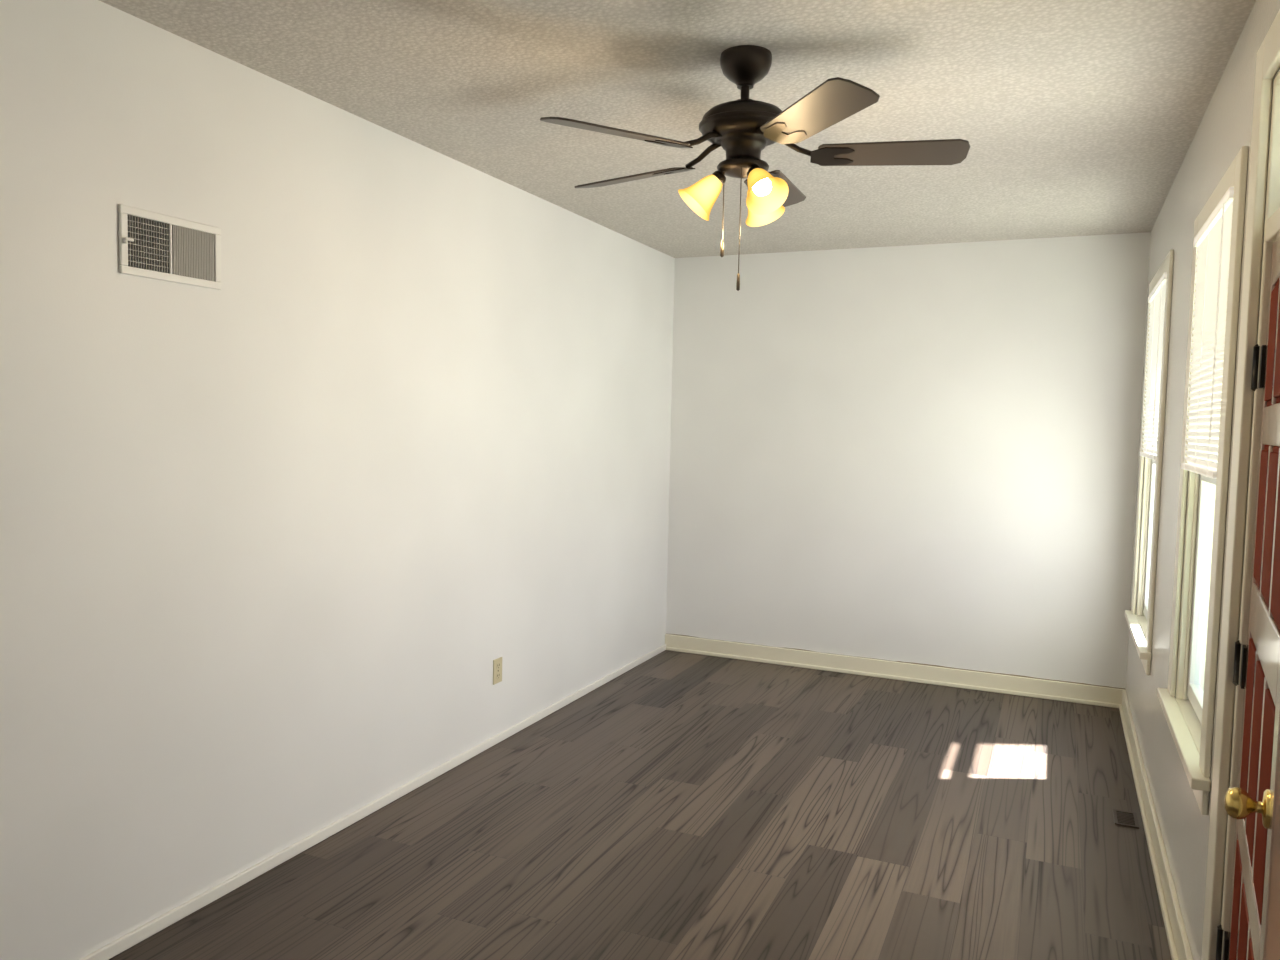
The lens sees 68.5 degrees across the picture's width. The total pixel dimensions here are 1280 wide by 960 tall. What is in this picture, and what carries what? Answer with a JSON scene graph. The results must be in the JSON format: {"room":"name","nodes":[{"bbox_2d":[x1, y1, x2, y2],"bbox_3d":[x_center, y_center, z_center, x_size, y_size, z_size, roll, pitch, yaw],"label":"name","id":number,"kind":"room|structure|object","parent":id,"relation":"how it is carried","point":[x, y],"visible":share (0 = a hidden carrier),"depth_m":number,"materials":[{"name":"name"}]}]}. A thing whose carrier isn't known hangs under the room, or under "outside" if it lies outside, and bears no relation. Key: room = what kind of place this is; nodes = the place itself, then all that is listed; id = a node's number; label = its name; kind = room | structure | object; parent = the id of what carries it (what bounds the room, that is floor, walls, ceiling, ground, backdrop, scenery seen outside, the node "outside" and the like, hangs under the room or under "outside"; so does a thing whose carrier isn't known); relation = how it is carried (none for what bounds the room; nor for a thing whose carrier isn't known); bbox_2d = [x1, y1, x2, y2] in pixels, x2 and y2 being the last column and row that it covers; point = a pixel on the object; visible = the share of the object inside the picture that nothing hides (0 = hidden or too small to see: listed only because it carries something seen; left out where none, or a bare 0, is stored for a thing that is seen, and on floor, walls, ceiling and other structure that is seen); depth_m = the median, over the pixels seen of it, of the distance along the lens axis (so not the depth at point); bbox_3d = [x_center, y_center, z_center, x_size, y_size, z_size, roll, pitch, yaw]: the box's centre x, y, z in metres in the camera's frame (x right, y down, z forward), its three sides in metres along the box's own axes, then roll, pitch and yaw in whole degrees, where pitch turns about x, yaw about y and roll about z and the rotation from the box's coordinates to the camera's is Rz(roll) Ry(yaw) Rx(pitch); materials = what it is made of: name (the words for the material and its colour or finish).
{"room":"empty living room","nodes":[
{"label":"empty living room","id":0,"kind":"room"},
{"bbox_2d":[0,0,674,959],"bbox_3d":[-1.183,-0.012,3.398,0.200,2.600,6.732,3,4,24],"label":"wall","id":1,"kind":"structure","parent":0,"point":[272,540],"depth_m":3.06,"materials":[{"name":"paint"}]},
{"bbox_2d":[119,204,220,289],"bbox_3d":[-1.338,-0.663,2.700,0.024,0.185,0.335,3,4,24],"label":"air vent","id":2,"kind":"object","parent":1,"relation":"in","point":[152,245],"visible":1,"depth_m":2.69,"materials":[{"name":"white metal"}]},
{"bbox_2d":[80,644,665,959],"bbox_3d":[0.134,1.308,2.869,2.754,0.090,6.316,3,4,24],"label":"baseboard","id":3,"kind":"structure","parent":1,"relation":"attached to","point":[123,943],"depth_m":3.36,"materials":[{"name":"white wood"}]},
{"bbox_2d":[493,657,501,684],"bbox_3d":[-0.666,0.894,4.404,0.008,0.116,0.072,3,4,24],"label":"wall outlet","id":4,"kind":"object","parent":1,"relation":"attached to","point":[497,663],"visible":1,"depth_m":4.40,"materials":[{"name":"beige plastic"}]},
{"bbox_2d":[109,650,1171,959],"bbox_3d":[0.136,1.403,2.882,3.154,0.100,6.732,3,4,24],"label":"floor","id":5,"kind":"structure","parent":0,"point":[684,806],"depth_m":3.43,"materials":[{"name":"wood"}]},
{"bbox_2d":[1113,809,1138,828],"bbox_3d":[1.918,1.337,3.709,0.085,0.006,0.150,3,4,24],"label":"floor vent","id":6,"kind":"object","parent":5,"relation":"in","point":[1122,818],"visible":1,"depth_m":3.70,"materials":[{"name":"brown metal"}]},
{"bbox_2d":[99,0,1255,257],"bbox_3d":[0.195,-1.292,2.714,3.154,0.100,6.732,3,4,24],"label":"ceiling","id":7,"kind":"structure","parent":0,"point":[1076,117],"depth_m":3.02,"materials":[{"name":"beige paint"}]},
{"bbox_2d":[540,45,969,290],"bbox_3d":[0.322,-0.899,2.808,1.242,0.690,1.174,3,4,24],"label":"ceiling fan","id":8,"kind":"object","parent":7,"relation":"hanging from","point":[743,127],"depth_m":2.68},
{"bbox_2d":[666,232,1150,688],"bbox_3d":[1.498,-0.101,5.776,2.754,2.600,0.200,3,4,24],"label":"wall","id":9,"kind":"structure","parent":0,"point":[927,453],"depth_m":5.60,"materials":[{"name":"paint"}]},
{"bbox_2d":[671,634,1125,689],"bbox_3d":[1.430,1.093,5.758,2.754,0.009,0.001,3,4,24],"label":"baseboard","id":10,"kind":"structure","parent":9,"relation":"attached to","point":[671,634],"depth_m":5.56,"materials":[{"name":"beige wood"}]},
{"bbox_2d":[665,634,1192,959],"bbox_3d":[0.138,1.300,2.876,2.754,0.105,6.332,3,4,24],"label":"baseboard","id":11,"kind":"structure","parent":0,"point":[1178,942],"depth_m":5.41,"materials":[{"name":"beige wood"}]},
{"bbox_2d":[1126,0,1279,959],"bbox_3d":[1.514,0.123,2.198,0.200,2.600,6.732,3,4,24],"label":"wall","id":12,"kind":"structure","parent":0,"point":[1225,127],"depth_m":3.32,"materials":[{"name":"paint"}]},
{"bbox_2d":[1125,249,1173,674],"bbox_3d":[2.463,-0.080,4.328,0.275,1.780,1.030,3,4,24],"label":"window","id":13,"kind":"structure","parent":12,"relation":"in","point":[1141,628],"depth_m":4.17,"materials":[{"name":"beige paint"}]},
{"bbox_2d":[1143,459,1155,618],"bbox_3d":[2.437,-0.084,4.340,0.068,1.554,0.770,3,4,24],"label":"sash","id":14,"kind":"object","parent":13,"relation":"attached to","point":[1153,466],"depth_m":4.69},
{"bbox_2d":[1140,272,1166,459],"bbox_3d":[2.374,-0.500,4.346,0.032,0.792,0.808,3,4,24],"label":"blind","id":15,"kind":"object","parent":13,"relation":"attached to","point":[1156,298],"depth_m":4.32,"materials":[{"name":"white plastic"}]},
{"bbox_2d":[1157,146,1247,814],"bbox_3d":[1.755,0.004,2.747,0.275,1.700,0.940,3,4,24],"label":"window","id":16,"kind":"structure","parent":12,"relation":"in","point":[1192,740],"depth_m":2.57,"materials":[{"name":"beige paint"}]},
{"bbox_2d":[1187,424,1219,724],"bbox_3d":[1.729,-0.001,2.758,0.068,1.474,0.680,3,4,24],"label":"window","id":17,"kind":"structure","parent":12,"relation":"in","point":[1195,692],"depth_m":3.06,"materials":[{"name":"glass"}]},
{"bbox_2d":[1181,187,1233,477],"bbox_3d":[1.666,-0.396,2.766,0.032,0.752,0.718,3,4,24],"label":"blind","id":18,"kind":"object","parent":12,"relation":"in","point":[1213,240],"depth_m":2.72,"materials":[{"name":"white plastic"}]},
{"bbox_2d":[1201,9,1279,959],"bbox_3d":[1.277,0.245,1.712,0.218,2.405,1.050,3,4,24],"label":"door frame","id":19,"kind":"structure","parent":12,"relation":"in","point":[1268,54],"depth_m":2.13,"materials":[{"name":"beige wood"}]},
{"bbox_2d":[1227,230,1279,959],"bbox_3d":[1.185,0.468,1.766,0.046,1.938,0.810,3,4,30],"label":"door leaf","id":20,"kind":"structure","parent":19,"relation":"attached to","point":[1254,922],"depth_m":1.74,"materials":[{"name":"red wood"}]},
{"bbox_2d":[1224,787,1270,828],"bbox_3d":[1.005,0.522,1.458,0.164,0.060,0.097,3,4,30],"label":"door knob","id":21,"kind":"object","parent":20,"relation":"attached to","point":[1239,804],"depth_m":1.49,"materials":[{"name":"gold metal"}]},
{"bbox_2d":[1216,344,1265,959],"bbox_3d":[1.359,0.418,2.128,0.023,1.450,0.074,3,4,30],"label":"door hinge","id":22,"kind":"object","parent":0,"point":[1256,348],"depth_m":2.10,"materials":[{"name":"black metal"}]}
]}

